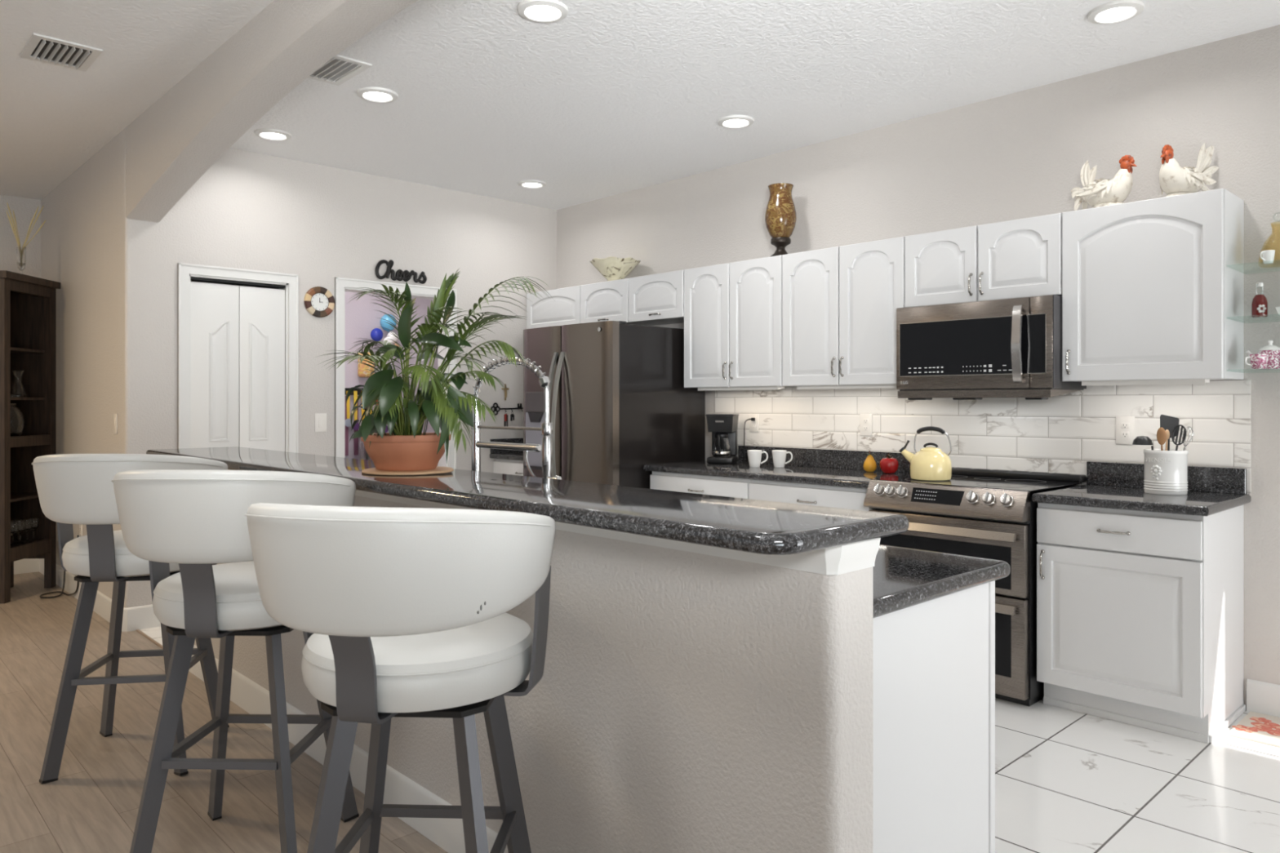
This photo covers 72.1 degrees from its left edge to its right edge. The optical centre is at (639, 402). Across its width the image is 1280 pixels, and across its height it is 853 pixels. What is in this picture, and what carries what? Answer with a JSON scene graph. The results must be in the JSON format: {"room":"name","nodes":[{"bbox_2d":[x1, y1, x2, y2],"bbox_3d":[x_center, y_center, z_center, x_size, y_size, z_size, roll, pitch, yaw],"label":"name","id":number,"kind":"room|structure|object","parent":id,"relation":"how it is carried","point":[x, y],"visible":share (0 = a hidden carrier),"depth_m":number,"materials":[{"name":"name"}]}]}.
{"room":"kitchen","nodes":[
{"label":"kitchen","id":0,"kind":"room"},
{"bbox_2d":[0,195,40,278],"bbox_3d":[-6.911,-0.130,4.705,6.450,2.860,0.140,0,0,-43],"label":"wall","id":1,"kind":"structure","parent":0,"point":[24,209],"depth_m":6.70,"materials":[{"name":"grey paint"}]},
{"bbox_2d":[13,558,39,574],"bbox_3d":[-6.869,1.234,4.638,6.219,0.133,0.014,0,0,-43],"label":"baseboard","id":2,"kind":"structure","parent":1,"relation":"attached to","point":[25,565],"depth_m":6.71,"materials":[{"name":"white paint"}]},
{"bbox_2d":[0,571,448,852],"bbox_3d":[-3.069,1.330,0.603,6.377,0.060,11.500,0,0,-43],"label":"floor","id":3,"kind":"structure","parent":0,"point":[93,804],"depth_m":3.13,"materials":[{"name":"brown wood"}]},
{"bbox_2d":[0,270,60,603],"bbox_3d":[-4.278,0.225,5.946,0.365,2.150,0.569,0,0,-2],"label":"curio cabinet","id":4,"kind":"object","parent":3,"relation":"on","point":[27,303],"visible":0.98,"depth_m":6.17,"materials":[{"name":"brown wood"}]},
{"bbox_2d":[10,403,25,436],"bbox_3d":[-4.223,0.129,5.889,0.184,0.250,0.184,0,0,-43],"label":"jar","id":5,"kind":"object","parent":4,"relation":"on","point":[17,419],"visible":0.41,"depth_m":5.86,"materials":[{"name":"white"}]},
{"bbox_2d":[10,370,27,397],"bbox_3d":[-4.221,-0.127,5.974,0.104,0.182,0.104,0,0,-43],"label":"crystal vase","id":6,"kind":"object","parent":4,"relation":"on","point":[18,390],"visible":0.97,"depth_m":5.95,"materials":[{"name":"white"}]},
{"bbox_2d":[10,540,36,546],"bbox_3d":[-4.306,0.979,5.949,0.286,0.018,0.501,0,0,-2],"label":"shelf","id":7,"kind":"object","parent":4,"relation":"attached to","point":[32,544],"depth_m":6.01,"materials":[{"name":"brown wood"}]},
{"bbox_2d":[10,493,38,502],"bbox_3d":[-4.306,0.649,5.949,0.286,0.018,0.501,0,0,-2],"label":"shelf","id":8,"kind":"object","parent":4,"relation":"attached to","point":[14,496],"depth_m":6.03,"materials":[{"name":"brown wood"}]},
{"bbox_2d":[5,202,46,274],"bbox_3d":[-4.205,-1.097,5.964,0.225,0.493,0.245,0,0,28],"label":"vase","id":9,"kind":"object","parent":4,"relation":"on","point":[20,251],"visible":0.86,"depth_m":5.93,"materials":[{"name":"clear glass"}]},
{"bbox_2d":[10,346,44,353],"bbox_3d":[-4.306,-0.356,5.949,0.286,0.018,0.501,0,0,-2],"label":"shelf","id":10,"kind":"object","parent":4,"relation":"attached to","point":[13,349],"depth_m":6.09,"materials":[{"name":"brown wood"}]},
{"bbox_2d":[39,534,79,598],"bbox_3d":[-3.867,1.076,5.846,0.174,0.452,0.385,0,0,-43],"label":"power cord","id":11,"kind":"object","parent":3,"relation":"on","point":[64,582],"visible":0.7,"depth_m":5.92,"materials":[{"name":"black plastic"}]},
{"bbox_2d":[31,453,229,783],"bbox_3d":[-1.845,0.737,3.213,0.641,1.131,0.592,0,0,-10],"label":"bar stool","id":12,"kind":"object","parent":3,"relation":"on","point":[72,489],"visible":0.65,"depth_m":3.04,"materials":[{"name":"white leather"}]},
{"bbox_2d":[111,469,359,852],"bbox_3d":[-1.130,0.736,2.487,0.643,1.133,0.605,0,0,0],"label":"bar stool","id":13,"kind":"object","parent":3,"relation":"on","point":[193,519],"visible":0.73,"depth_m":2.33,"materials":[{"name":"white leather"}]},
{"bbox_2d":[244,502,555,852],"bbox_3d":[-0.494,0.745,1.865,0.637,1.115,0.621,0,0,1],"label":"bar stool","id":14,"kind":"object","parent":3,"relation":"on","point":[400,611],"visible":1,"depth_m":1.69,"materials":[{"name":"white leather"}]},
{"bbox_2d":[40,0,417,599],"bbox_3d":[-0.870,-0.130,2.965,0.180,2.860,10.700,0,0,-43],"label":"wall","id":15,"kind":"structure","parent":0,"point":[171,145],"depth_m":4.84,"materials":[{"name":"grey paint"}]},
{"bbox_2d":[39,558,160,631],"bbox_3d":[-3.669,1.234,5.970,0.285,0.133,2.468,0,0,-43],"label":"baseboard","id":16,"kind":"structure","parent":15,"relation":"attached to","point":[140,617],"depth_m":5.21,"materials":[{"name":"white paint"}]},
{"bbox_2d":[120,128,556,608],"bbox_3d":[-1.840,-0.130,6.108,3.100,2.860,0.120,0,0,-43],"label":"wall","id":17,"kind":"structure","parent":0,"point":[251,211],"depth_m":5.76,"materials":[{"name":"grey paint"}]},
{"bbox_2d":[190,276,285,451],"bbox_3d":[-2.478,0.270,5.441,0.567,2.037,0.070,0,0,-43],"label":"bifold door","id":18,"kind":"structure","parent":17,"relation":"in","point":[237,332],"depth_m":5.43,"materials":[{"name":"white paint"}]},
{"bbox_2d":[177,262,298,453],"bbox_3d":[-2.501,0.239,5.465,0.711,2.122,0.142,0,0,-43],"label":"trim","id":19,"kind":"structure","parent":17,"relation":"attached to","point":[184,271],"depth_m":5.43,"materials":[{"name":"white paint"}]},
{"bbox_2d":[303,286,334,317],"bbox_3d":[-2.098,-0.658,5.766,0.202,0.202,0.020,0,0,-43],"label":"wall clock","id":20,"kind":"object","parent":17,"relation":"attached to","point":[319,302],"visible":1,"depth_m":5.76,"materials":[{"name":"brown wood"}]},
{"bbox_2d":[315,413,326,431],"bbox_3d":[-2.095,0.132,5.777,0.078,0.122,0.008,0,0,-43],"label":"light switch","id":21,"kind":"object","parent":17,"relation":"attached to","point":[320,418],"visible":1,"depth_m":5.77,"materials":[{"name":"white plastic"}]},
{"bbox_2d":[334,276,456,469],"bbox_3d":[-1.729,0.234,6.198,0.921,2.132,0.142,0,0,-43],"label":"trim","id":22,"kind":"structure","parent":17,"relation":"attached to","point":[342,285],"depth_m":5.89,"materials":[{"name":"white paint"}]},
{"bbox_2d":[374,259,426,284],"bbox_3d":[-1.670,-0.919,6.164,0.396,0.144,0.026,0,0,-43],"label":"script sign","id":23,"kind":"object","parent":22,"relation":"on","point":[404,274],"visible":1,"depth_m":6.13,"materials":[{"name":"black metal"}]},
{"bbox_2d":[489,438,523,453],"bbox_3d":[-0.911,0.332,6.887,0.609,0.108,0.022,0,0,-44],"label":"backsplash","id":24,"kind":"structure","parent":17,"relation":"attached to","point":[502,440],"depth_m":6.76,"materials":[{"name":"stone"}]},
{"bbox_2d":[255,285,438,466],"bbox_3d":[-2.355,-0.130,6.855,2.820,2.860,1.653,0,0,-43],"label":"wall","id":25,"kind":"structure","parent":0,"point":[362,315],"depth_m":7.76,"materials":[{"name":"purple paint"}]},
{"bbox_2d":[345,387,363,395],"bbox_3d":[-2.392,-0.095,7.772,0.490,0.060,0.030,0,0,-43],"label":"rack","id":26,"kind":"object","parent":25,"relation":"attached to","point":[346,388],"visible":0.02,"depth_m":7.66,"materials":[{"name":"black metal"}]},
{"bbox_2d":[345,395,368,455],"bbox_3d":[-2.477,0.200,7.681,0.220,0.520,0.006,0,0,-43],"label":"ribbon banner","id":27,"kind":"object","parent":26,"relation":"hanging from","point":[356,440],"visible":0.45,"depth_m":7.63,"materials":[{"name":"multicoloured fabric"}]},
{"bbox_2d":[357,342,373,377],"bbox_3d":[-2.403,-0.378,7.718,0.140,0.315,0.065,0,0,-43],"label":"bag","id":28,"kind":"object","parent":25,"relation":"hanging from","point":[362,371],"visible":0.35,"depth_m":7.68,"materials":[{"name":"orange plastic"}]},
{"bbox_2d":[380,314,396,332],"bbox_3d":[-2.236,-0.706,7.818,0.140,0.160,0.140,0,0,-43],"label":"balloon","id":29,"kind":"object","parent":25,"relation":"attached to","point":[383,324],"visible":0.84,"depth_m":7.77,"materials":[{"name":"blue rubber"}]},
{"bbox_2d":[194,495,872,852],"bbox_3d":[-0.905,0.780,3.031,0.136,1.040,3.796,0,0,-43],"label":"wall","id":30,"kind":"structure","parent":0,"point":[682,701],"depth_m":1.90,"materials":[{"name":"grey paint"}]},
{"bbox_2d":[188,644,508,852],"bbox_3d":[-0.905,1.234,3.021,0.151,0.133,3.811,0,0,-43],"label":"baseboard","id":31,"kind":"structure","parent":30,"relation":"attached to","point":[447,833],"depth_m":2.82,"materials":[{"name":"white paint"}]},
{"bbox_2d":[146,446,909,555],"bbox_3d":[-0.892,0.239,2.937,0.422,0.037,3.711,0,0,-43],"label":"countertop","id":32,"kind":"structure","parent":30,"relation":"on","point":[758,526],"depth_m":1.90,"materials":[{"name":"stone"}]},
{"bbox_2d":[361,466,453,475],"bbox_3d":[-0.735,0.216,2.789,0.282,0.010,0.282,0,0,-43],"label":"trivet","id":33,"kind":"object","parent":32,"relation":"on","point":[372,471],"visible":0.66,"depth_m":2.69,"materials":[{"name":"brown"}]},
{"bbox_2d":[318,269,552,471],"bbox_3d":[-0.617,-0.122,2.743,0.717,0.665,0.618,0,0,-2],"label":"potted palm","id":34,"kind":"object","parent":33,"relation":"on","point":[405,447],"visible":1,"depth_m":2.66,"materials":[{"name":"plant"}]},
{"bbox_2d":[360,432,450,471],"bbox_3d":[-0.740,0.155,2.789,0.275,0.111,0.275,0,0,-44],"label":"pot","id":35,"kind":"object","parent":34,"relation":"attached to","point":[398,451],"depth_m":2.69,"materials":[{"name":"ceramic"}]},
{"bbox_2d":[227,469,880,574],"bbox_3d":[-0.906,0.288,3.020,0.153,0.056,3.813,0,0,-43],"label":"crown molding","id":36,"kind":"structure","parent":30,"relation":"attached to","point":[845,558],"depth_m":1.71,"materials":[{"name":"white paint"}]},
{"bbox_2d":[0,0,1279,209],"bbox_3d":[-1.915,-1.610,1.698,9.560,0.100,11.500,0,0,-43],"label":"ceiling","id":37,"kind":"structure","parent":0,"point":[608,98],"depth_m":4.16,"materials":[{"name":"white paint"}]},
{"bbox_2d":[19,32,102,71],"bbox_3d":[-2.580,-1.550,3.921,0.255,0.022,0.330,0,0,-43],"label":"ceiling vent","id":38,"kind":"object","parent":37,"relation":"in","point":[42,48],"visible":1,"depth_m":3.90,"materials":[{"name":"white metal"}]},
{"bbox_2d":[253,128,291,140],"bbox_3d":[-2.130,-1.552,5.106,0.204,0.016,0.204,0,0,-43],"label":"recessed light","id":39,"kind":"object","parent":37,"relation":"in","point":[264,133],"visible":1,"depth_m":5.09,"materials":[{"name":"white plastic"}]},
{"bbox_2d":[307,54,372,85],"bbox_3d":[-1.444,-1.552,4.102,0.242,0.015,0.350,0,0,-43],"label":"ceiling vent","id":40,"kind":"object","parent":37,"relation":"in","point":[339,69],"visible":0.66,"depth_m":4.12,"materials":[{"name":"white metal"}]},
{"bbox_2d":[356,86,398,102],"bbox_3d":[-1.327,-1.552,4.449,0.204,0.016,0.204,0,0,-43],"label":"recessed light","id":41,"kind":"object","parent":37,"relation":"in","point":[373,94],"visible":1,"depth_m":4.44,"materials":[{"name":"white plastic"}]},
{"bbox_2d":[517,179,546,187],"bbox_3d":[-0.768,-1.552,6.261,0.204,0.016,0.204,0,0,-43],"label":"recessed light","id":42,"kind":"object","parent":37,"relation":"in","point":[526,183],"visible":1,"depth_m":6.24,"materials":[{"name":"white plastic"}]},
{"bbox_2d":[516,0,568,22],"bbox_3d":[-0.386,-1.552,3.494,0.204,0.016,0.204,0,0,-43],"label":"recessed light","id":43,"kind":"object","parent":37,"relation":"in","point":[535,11],"visible":1,"depth_m":3.49,"materials":[{"name":"white paint"}]},
{"bbox_2d":[717,115,754,128],"bbox_3d":[0.531,-1.552,4.874,0.204,0.016,0.204,0,0,-43],"label":"recessed light","id":44,"kind":"object","parent":37,"relation":"in","point":[731,121],"visible":1,"depth_m":4.86,"materials":[{"name":"white plastic"}]},
{"bbox_2d":[1086,0,1144,24],"bbox_3d":[1.896,-1.552,3.508,0.204,0.016,0.204,0,0,-43],"label":"recessed light","id":45,"kind":"object","parent":37,"relation":"in","point":[1117,11],"visible":1,"depth_m":3.50,"materials":[{"name":"white plastic"}]},
{"bbox_2d":[139,626,1279,852],"bbox_3d":[0.467,1.330,3.821,3.183,0.060,10.100,0,0,-43],"label":"floor","id":46,"kind":"structure","parent":0,"point":[1067,780],"depth_m":2.95,"materials":[{"name":"tile"}]},
{"bbox_2d":[493,458,523,475],"bbox_3d":[-0.655,0.863,6.640,0.647,0.873,0.734,0,0,-43],"label":"base cabinet","id":47,"kind":"object","parent":46,"relation":"on","point":[500,465],"visible":0.12,"depth_m":6.56,"materials":[{"name":"white wood"}]},
{"bbox_2d":[489,438,523,461],"bbox_3d":[-0.656,0.351,6.633,0.637,0.146,0.746,0,0,-43],"label":"countertop","id":48,"kind":"structure","parent":47,"relation":"on","point":[513,455],"depth_m":6.68,"materials":[{"name":"stone"}]},
{"bbox_2d":[523,320,705,488],"bbox_3d":[-0.218,0.399,5.873,0.950,1.793,0.910,0,0,-43],"label":"refrigerator","id":49,"kind":"object","parent":46,"relation":"on","point":[620,402],"visible":0.54,"depth_m":5.52,"materials":[{"name":"black"}]},
{"bbox_2d":[649,471,751,498],"bbox_3d":[0.544,0.863,5.377,0.647,0.873,0.784,0,0,-43],"label":"base cabinet","id":50,"kind":"object","parent":46,"relation":"on","point":[681,482],"visible":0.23,"depth_m":5.15,"materials":[{"name":"white wood"}]},
{"bbox_2d":[748,479,872,511],"bbox_3d":[1.087,0.863,4.805,0.647,0.873,0.788,0,0,-43],"label":"base cabinet","id":51,"kind":"object","parent":46,"relation":"on","point":[841,497],"visible":0.16,"depth_m":4.59,"materials":[{"name":"white wood"}]},
{"bbox_2d":[643,445,915,488],"bbox_3d":[0.804,0.351,5.096,0.637,0.146,1.604,0,0,-43],"label":"countertop","id":52,"kind":"structure","parent":51,"relation":"on","point":[825,467],"depth_m":5.07,"materials":[{"name":"stone"}]},
{"bbox_2d":[705,413,738,464],"bbox_3d":[0.523,0.229,5.592,0.178,0.312,0.224,0,0,16],"label":"coffee maker","id":53,"kind":"object","parent":52,"relation":"on","point":[723,427],"visible":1,"depth_m":5.53,"materials":[{"name":"black plastic"}]},
{"bbox_2d":[747,449,768,466],"bbox_3d":[0.695,0.335,5.258,0.094,0.100,0.107,0,0,-43],"label":"mug","id":54,"kind":"object","parent":52,"relation":"on","point":[754,456],"visible":1,"depth_m":5.23,"materials":[{"name":"white ceramic"}]},
{"bbox_2d":[772,449,792,467],"bbox_3d":[0.840,0.335,5.243,0.094,0.100,0.107,0,0,-43],"label":"mug","id":55,"kind":"object","parent":52,"relation":"on","point":[779,456],"visible":1,"depth_m":5.22,"materials":[{"name":"white ceramic"}]},
{"bbox_2d":[863,450,876,471],"bbox_3d":[1.276,0.326,4.880,0.074,0.118,0.074,0,0,-43],"label":"pear figurine","id":56,"kind":"object","parent":52,"relation":"on","point":[869,464],"visible":1,"depth_m":4.86,"materials":[{"name":"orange ceramic"}]},
{"bbox_2d":[879,453,898,473],"bbox_3d":[1.352,0.333,4.778,0.100,0.105,0.100,0,0,-43],"label":"figurine","id":57,"kind":"object","parent":52,"relation":"on","point":[887,465],"visible":1,"depth_m":4.74,"materials":[{"name":"red ceramic"}]},
{"bbox_2d":[872,580,995,852],"bbox_3d":[-0.629,0.863,3.283,0.610,0.873,3.731,0,0,-43],"label":"base cabinet","id":58,"kind":"object","parent":46,"relation":"on","point":[934,660],"visible":0.04,"depth_m":1.93,"materials":[{"name":"white wood"}]},
{"bbox_2d":[872,544,1009,618],"bbox_3d":[-0.618,0.405,3.291,0.636,0.038,3.774,0,0,-43],"label":"countertop","id":59,"kind":"structure","parent":58,"relation":"on","point":[903,578],"depth_m":2.00,"materials":[{"name":"stone"}]},
{"bbox_2d":[471,355,561,479],"bbox_3d":[-0.434,0.111,3.000,0.060,0.549,0.510,0,0,-43],"label":"kitchen faucet","id":60,"kind":"object","parent":59,"relation":"on","point":[546,428],"visible":0.76,"depth_m":2.94,"materials":[{"name":"silver metal"}]},
{"bbox_2d":[863,466,1086,706],"bbox_3d":[1.590,0.819,4.201,0.726,0.957,0.774,0,0,-43],"label":"range","id":61,"kind":"object","parent":46,"relation":"on","point":[977,513],"visible":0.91,"depth_m":3.83,"materials":[{"name":"silver metal"}]},
{"bbox_2d":[898,426,951,480],"bbox_3d":[1.401,0.244,4.276,0.192,0.256,0.225,0,0,-27],"label":"kettle","id":62,"kind":"object","parent":61,"relation":"on","point":[928,464],"visible":1,"depth_m":4.20,"materials":[{"name":"yellow metal"}]},
{"bbox_2d":[914,490,937,500],"bbox_3d":[1.310,0.425,4.037,0.019,0.036,0.102,0,0,-44],"label":"print","id":63,"kind":"object","parent":61,"relation":"attached to","point":[918,495],"depth_m":4.04,"materials":[{"name":"grey"}]},
{"bbox_2d":[870,474,1081,492],"bbox_3d":[1.595,0.376,4.206,0.575,0.005,0.774,0,0,-43],"label":"cooktop","id":64,"kind":"object","parent":61,"relation":"in","point":[957,482],"depth_m":4.13,"materials":[{"name":"grey glass"}]},
{"bbox_2d":[1036,502,1245,743],"bbox_3d":[2.114,0.863,3.722,0.647,0.873,0.625,0,0,-43],"label":"base cabinet","id":65,"kind":"object","parent":46,"relation":"on","point":[1140,614],"visible":1,"depth_m":3.51,"materials":[{"name":"white wood"}]},
{"bbox_2d":[1031,461,1251,515],"bbox_3d":[2.115,0.351,3.714,0.637,0.146,0.646,0,0,-43],"label":"countertop","id":66,"kind":"structure","parent":65,"relation":"on","point":[1109,485],"depth_m":3.70,"materials":[{"name":"stone"}]},
{"bbox_2d":[1143,448,1188,494],"bbox_3d":[2.237,0.293,3.747,0.170,0.184,0.165,0,0,-43],"label":"utensil crock","id":67,"kind":"object","parent":66,"relation":"on","point":[1166,472],"visible":1,"depth_m":3.68,"materials":[{"name":"white ceramic"}]},
{"bbox_2d":[1132,435,1153,450],"bbox_3d":[2.165,0.258,3.784,0.086,0.229,0.082,0,0,-22],"label":"ladle","id":68,"kind":"object","parent":67,"relation":"in","point":[1140,440],"visible":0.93,"depth_m":3.76,"materials":[{"name":"black plastic"}]},
{"bbox_2d":[1160,414,1179,450],"bbox_3d":[2.276,0.212,3.782,0.072,0.320,0.035,0,0,32],"label":"spatula","id":69,"kind":"object","parent":67,"relation":"in","point":[1166,422],"visible":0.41,"depth_m":3.79,"materials":[{"name":"black plastic"}]},
{"bbox_2d":[1171,424,1186,450],"bbox_3d":[2.262,0.233,3.706,0.067,0.279,0.013,0,0,39],"label":"slotted spoon","id":70,"kind":"object","parent":67,"relation":"in","point":[1173,433],"visible":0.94,"depth_m":3.70,"materials":[{"name":"black plastic"}]},
{"bbox_2d":[1226,711,1279,746],"bbox_3d":[2.757,1.296,3.218,0.380,0.007,0.974,0,0,-43],"label":"floor mat","id":71,"kind":"object","parent":46,"relation":"on","point":[1259,727],"visible":1,"depth_m":3.48,"materials":[{"name":"beige"}]},
{"bbox_2d":[1231,716,1279,736],"bbox_3d":[2.680,1.293,3.299,0.380,0.001,0.751,0,0,-44],"label":"print","id":72,"kind":"object","parent":71,"relation":"on","point":[1248,726],"depth_m":3.51},
{"bbox_3d":[-2.299,0.902,7.616,0.750,0.795,0.315,0,0,-44],"label":"console table","id":73,"kind":"object","parent":46,"relation":"on","visible":0},
{"bbox_2d":[348,419,377,460],"bbox_3d":[-2.333,0.326,7.539,0.312,0.358,0.309,0,0,-43],"label":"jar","id":74,"kind":"object","parent":73,"relation":"on","point":[363,454],"visible":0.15,"depth_m":7.49,"materials":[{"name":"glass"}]},
{"bbox_2d":[556,25,1279,710],"bbox_3d":[1.571,-0.130,4.868,0.140,2.860,10.100,0,0,-43],"label":"wall","id":75,"kind":"structure","parent":0,"point":[1022,154],"depth_m":4.39,"materials":[{"name":"grey paint"}]},
{"bbox_2d":[526,285,580,328],"bbox_3d":[-0.555,-0.703,6.769,0.324,0.305,0.684,0,0,-43],"label":"upper cabinet","id":76,"kind":"object","parent":75,"relation":"attached to","point":[564,307],"visible":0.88,"depth_m":6.63,"materials":[{"name":"white wood"}]},
{"bbox_2d":[580,270,684,325],"bbox_3d":[0.029,-0.703,6.134,0.352,0.305,1.036,0,0,-43],"label":"upper cabinet","id":77,"kind":"object","parent":75,"relation":"attached to","point":[653,300],"visible":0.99,"depth_m":5.99,"materials":[{"name":"white wood"}]},
{"bbox_2d":[589,256,640,281],"bbox_3d":[-0.180,-0.940,6.357,0.358,0.168,0.358,0,0,-16],"label":"bowl","id":78,"kind":"object","parent":77,"relation":"on","point":[611,268],"visible":0.81,"depth_m":6.25,"materials":[{"name":"beige ceramic"}]},
{"bbox_2d":[684,255,796,387],"bbox_3d":[0.655,-0.475,5.473,0.352,0.760,0.782,0,0,-43],"label":"upper cabinet","id":79,"kind":"object","parent":75,"relation":"attached to","point":[733,311],"visible":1,"depth_m":5.35,"materials":[{"name":"white wood"}]},
{"bbox_2d":[697,386,784,391],"bbox_3d":[0.614,-0.086,5.436,0.066,0.020,0.640,0,0,-43],"label":"light","id":80,"kind":"object","parent":79,"relation":"attached to","point":[761,388],"visible":0.88,"depth_m":5.38,"materials":[{"name":"white plastic"}]},
{"bbox_2d":[764,182,796,257],"bbox_3d":[0.845,-1.077,5.284,0.188,0.443,0.188,0,0,-43],"label":"vase","id":81,"kind":"object","parent":79,"relation":"on","point":[780,215],"visible":0.9,"depth_m":5.22,"materials":[{"name":"brown metal"}]},
{"bbox_2d":[737,445,915,472],"bbox_3d":[1.109,0.332,5.219,0.024,0.108,1.355,0,0,-44],"label":"backsplash","id":82,"kind":"structure","parent":75,"relation":"attached to","point":[809,457],"depth_m":5.20,"materials":[{"name":"stone"}]},
{"bbox_2d":[782,236,905,386],"bbox_3d":[1.194,-0.475,4.905,0.352,0.760,0.780,0,0,-43],"label":"upper cabinet","id":83,"kind":"object","parent":75,"relation":"attached to","point":[840,304],"visible":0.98,"depth_m":4.78,"materials":[{"name":"white wood"}]},
{"bbox_2d":[796,384,896,389],"bbox_3d":[1.151,-0.086,4.870,0.066,0.020,0.640,0,0,-43],"label":"light","id":84,"kind":"object","parent":83,"relation":"attached to","point":[859,386],"visible":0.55,"depth_m":4.83,"materials":[{"name":"white plastic"}]},
{"bbox_2d":[715,380,1250,495],"bbox_3d":[1.538,0.156,4.793,0.010,0.500,3.000,0,0,-43],"label":"tile backsplash","id":85,"kind":"structure","parent":75,"relation":"attached to","point":[1060,433],"depth_m":4.42,"materials":[{"name":"tile"}]},
{"bbox_2d":[859,413,872,435],"bbox_3d":[1.294,0.128,5.037,0.007,0.125,0.080,0,0,-43],"label":"wall outlet","id":86,"kind":"object","parent":85,"relation":"attached to","point":[865,420],"visible":1,"depth_m":5.03,"materials":[{"name":"white plastic"}]},
{"bbox_2d":[1115,416,1134,444],"bbox_3d":[2.232,0.128,4.048,0.007,0.128,0.080,0,0,-43],"label":"wall outlet","id":87,"kind":"object","parent":85,"relation":"attached to","point":[1125,425],"visible":0.94,"depth_m":4.05,"materials":[{"name":"white plastic"}]},
{"bbox_2d":[905,213,1062,307],"bbox_3d":[1.732,-0.670,4.339,0.352,0.369,0.777,0,0,-43],"label":"upper cabinet","id":88,"kind":"object","parent":75,"relation":"attached to","point":[1020,258],"visible":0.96,"depth_m":4.20,"materials":[{"name":"white wood"}]},
{"bbox_2d":[896,294,1086,399],"bbox_3d":[1.688,-0.245,4.295,0.454,0.465,0.776,0,0,-43],"label":"microwave","id":89,"kind":"object","parent":88,"relation":"attached to","point":[1003,348],"visible":1,"depth_m":4.13,"materials":[{"name":"silver metal"}]},
{"bbox_2d":[908,364,1012,373],"bbox_3d":[1.524,-0.160,4.219,0.001,0.035,0.522,0,0,-44],"label":"print","id":90,"kind":"object","parent":89,"relation":"attached to","point":[913,368],"depth_m":4.21,"materials":[{"name":"grey paint"}]},
{"bbox_2d":[1062,188,1244,382],"bbox_3d":[2.215,-0.475,3.830,0.352,0.760,0.622,0,0,-43],"label":"upper cabinet","id":91,"kind":"object","parent":75,"relation":"attached to","point":[1153,289],"visible":0.99,"depth_m":3.69,"materials":[{"name":"white wood"}]},
{"bbox_2d":[1071,155,1137,210],"bbox_3d":[2.065,-0.976,3.929,0.161,0.241,0.290,0,0,-43],"label":"rooster figurine","id":92,"kind":"object","parent":91,"relation":"on","point":[1104,193],"visible":0.97,"depth_m":3.87,"materials":[{"name":"ceramic"}]},
{"bbox_2d":[1081,378,1209,386],"bbox_3d":[2.170,-0.086,3.796,0.066,0.020,0.480,0,0,-43],"label":"light","id":93,"kind":"object","parent":91,"relation":"attached to","point":[1200,381],"visible":0.88,"depth_m":3.75,"materials":[{"name":"white plastic"}]},
{"bbox_2d":[1159,143,1219,196],"bbox_3d":[2.332,-0.982,3.741,0.343,0.253,0.153,0,0,-22],"label":"rooster figurine","id":94,"kind":"object","parent":91,"relation":"on","point":[1174,180],"visible":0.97,"depth_m":3.68,"materials":[{"name":"ceramic"}]},
{"bbox_2d":[1086,461,1246,494],"bbox_3d":[2.332,0.332,3.930,0.024,0.108,0.631,0,0,-44],"label":"backsplash","id":95,"kind":"structure","parent":75,"relation":"attached to","point":[1200,478],"depth_m":3.84,"materials":[{"name":"stone"}]},
{"bbox_2d":[1246,679,1279,717],"bbox_3d":[3.772,1.234,2.435,0.014,0.133,3.520,0,0,-43],"label":"baseboard","id":96,"kind":"structure","parent":75,"relation":"attached to","point":[1262,697],"depth_m":3.67,"materials":[{"name":"white paint"}]},
{"bbox_3d":[2.645,-0.546,3.418,0.293,0.008,0.558,0,0,-44],"label":"glass shelf","id":97,"kind":"object","parent":75,"relation":"attached to","visible":0},
{"bbox_2d":[1260,249,1275,264],"bbox_3d":[2.485,-0.576,3.481,0.056,0.050,0.044,0,0,-43],"label":"mug","id":98,"kind":"object","parent":97,"relation":"on","point":[1268,256],"visible":1,"depth_m":3.47,"materials":[{"name":"white ceramic"}]},
{"bbox_3d":[2.645,-0.338,3.418,0.293,0.008,0.558,0,0,-44],"label":"glass shelf","id":99,"kind":"object","parent":75,"relation":"attached to","visible":0},
{"bbox_2d":[1251,282,1267,318],"bbox_3d":[2.490,-0.413,3.538,0.060,0.140,0.054,0,0,-43],"label":"bottle","id":100,"kind":"object","parent":99,"relation":"on","point":[1260,303],"visible":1,"depth_m":3.52,"materials":[{"name":"red glass"}]},
{"bbox_3d":[2.645,-0.128,3.418,0.293,0.008,0.558,0,0,-44],"label":"glass shelf","id":101,"kind":"object","parent":75,"relation":"attached to","visible":0},
{"bbox_2d":[1244,353,1268,368],"bbox_3d":[2.441,-0.162,3.478,0.062,0.058,0.072,0,0,-43],"label":"cup","id":102,"kind":"object","parent":101,"relation":"on","point":[1257,361],"visible":1,"depth_m":3.46,"materials":[{"name":"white ceramic"}]},
{"bbox_2d":[1245,340,1279,369],"bbox_3d":[2.505,-0.191,3.505,0.146,0.116,0.086,0,0,-13],"label":"teapot","id":103,"kind":"object","parent":101,"relation":"on","point":[1273,351],"visible":0.8,"depth_m":3.47,"materials":[{"name":"white ceramic"}]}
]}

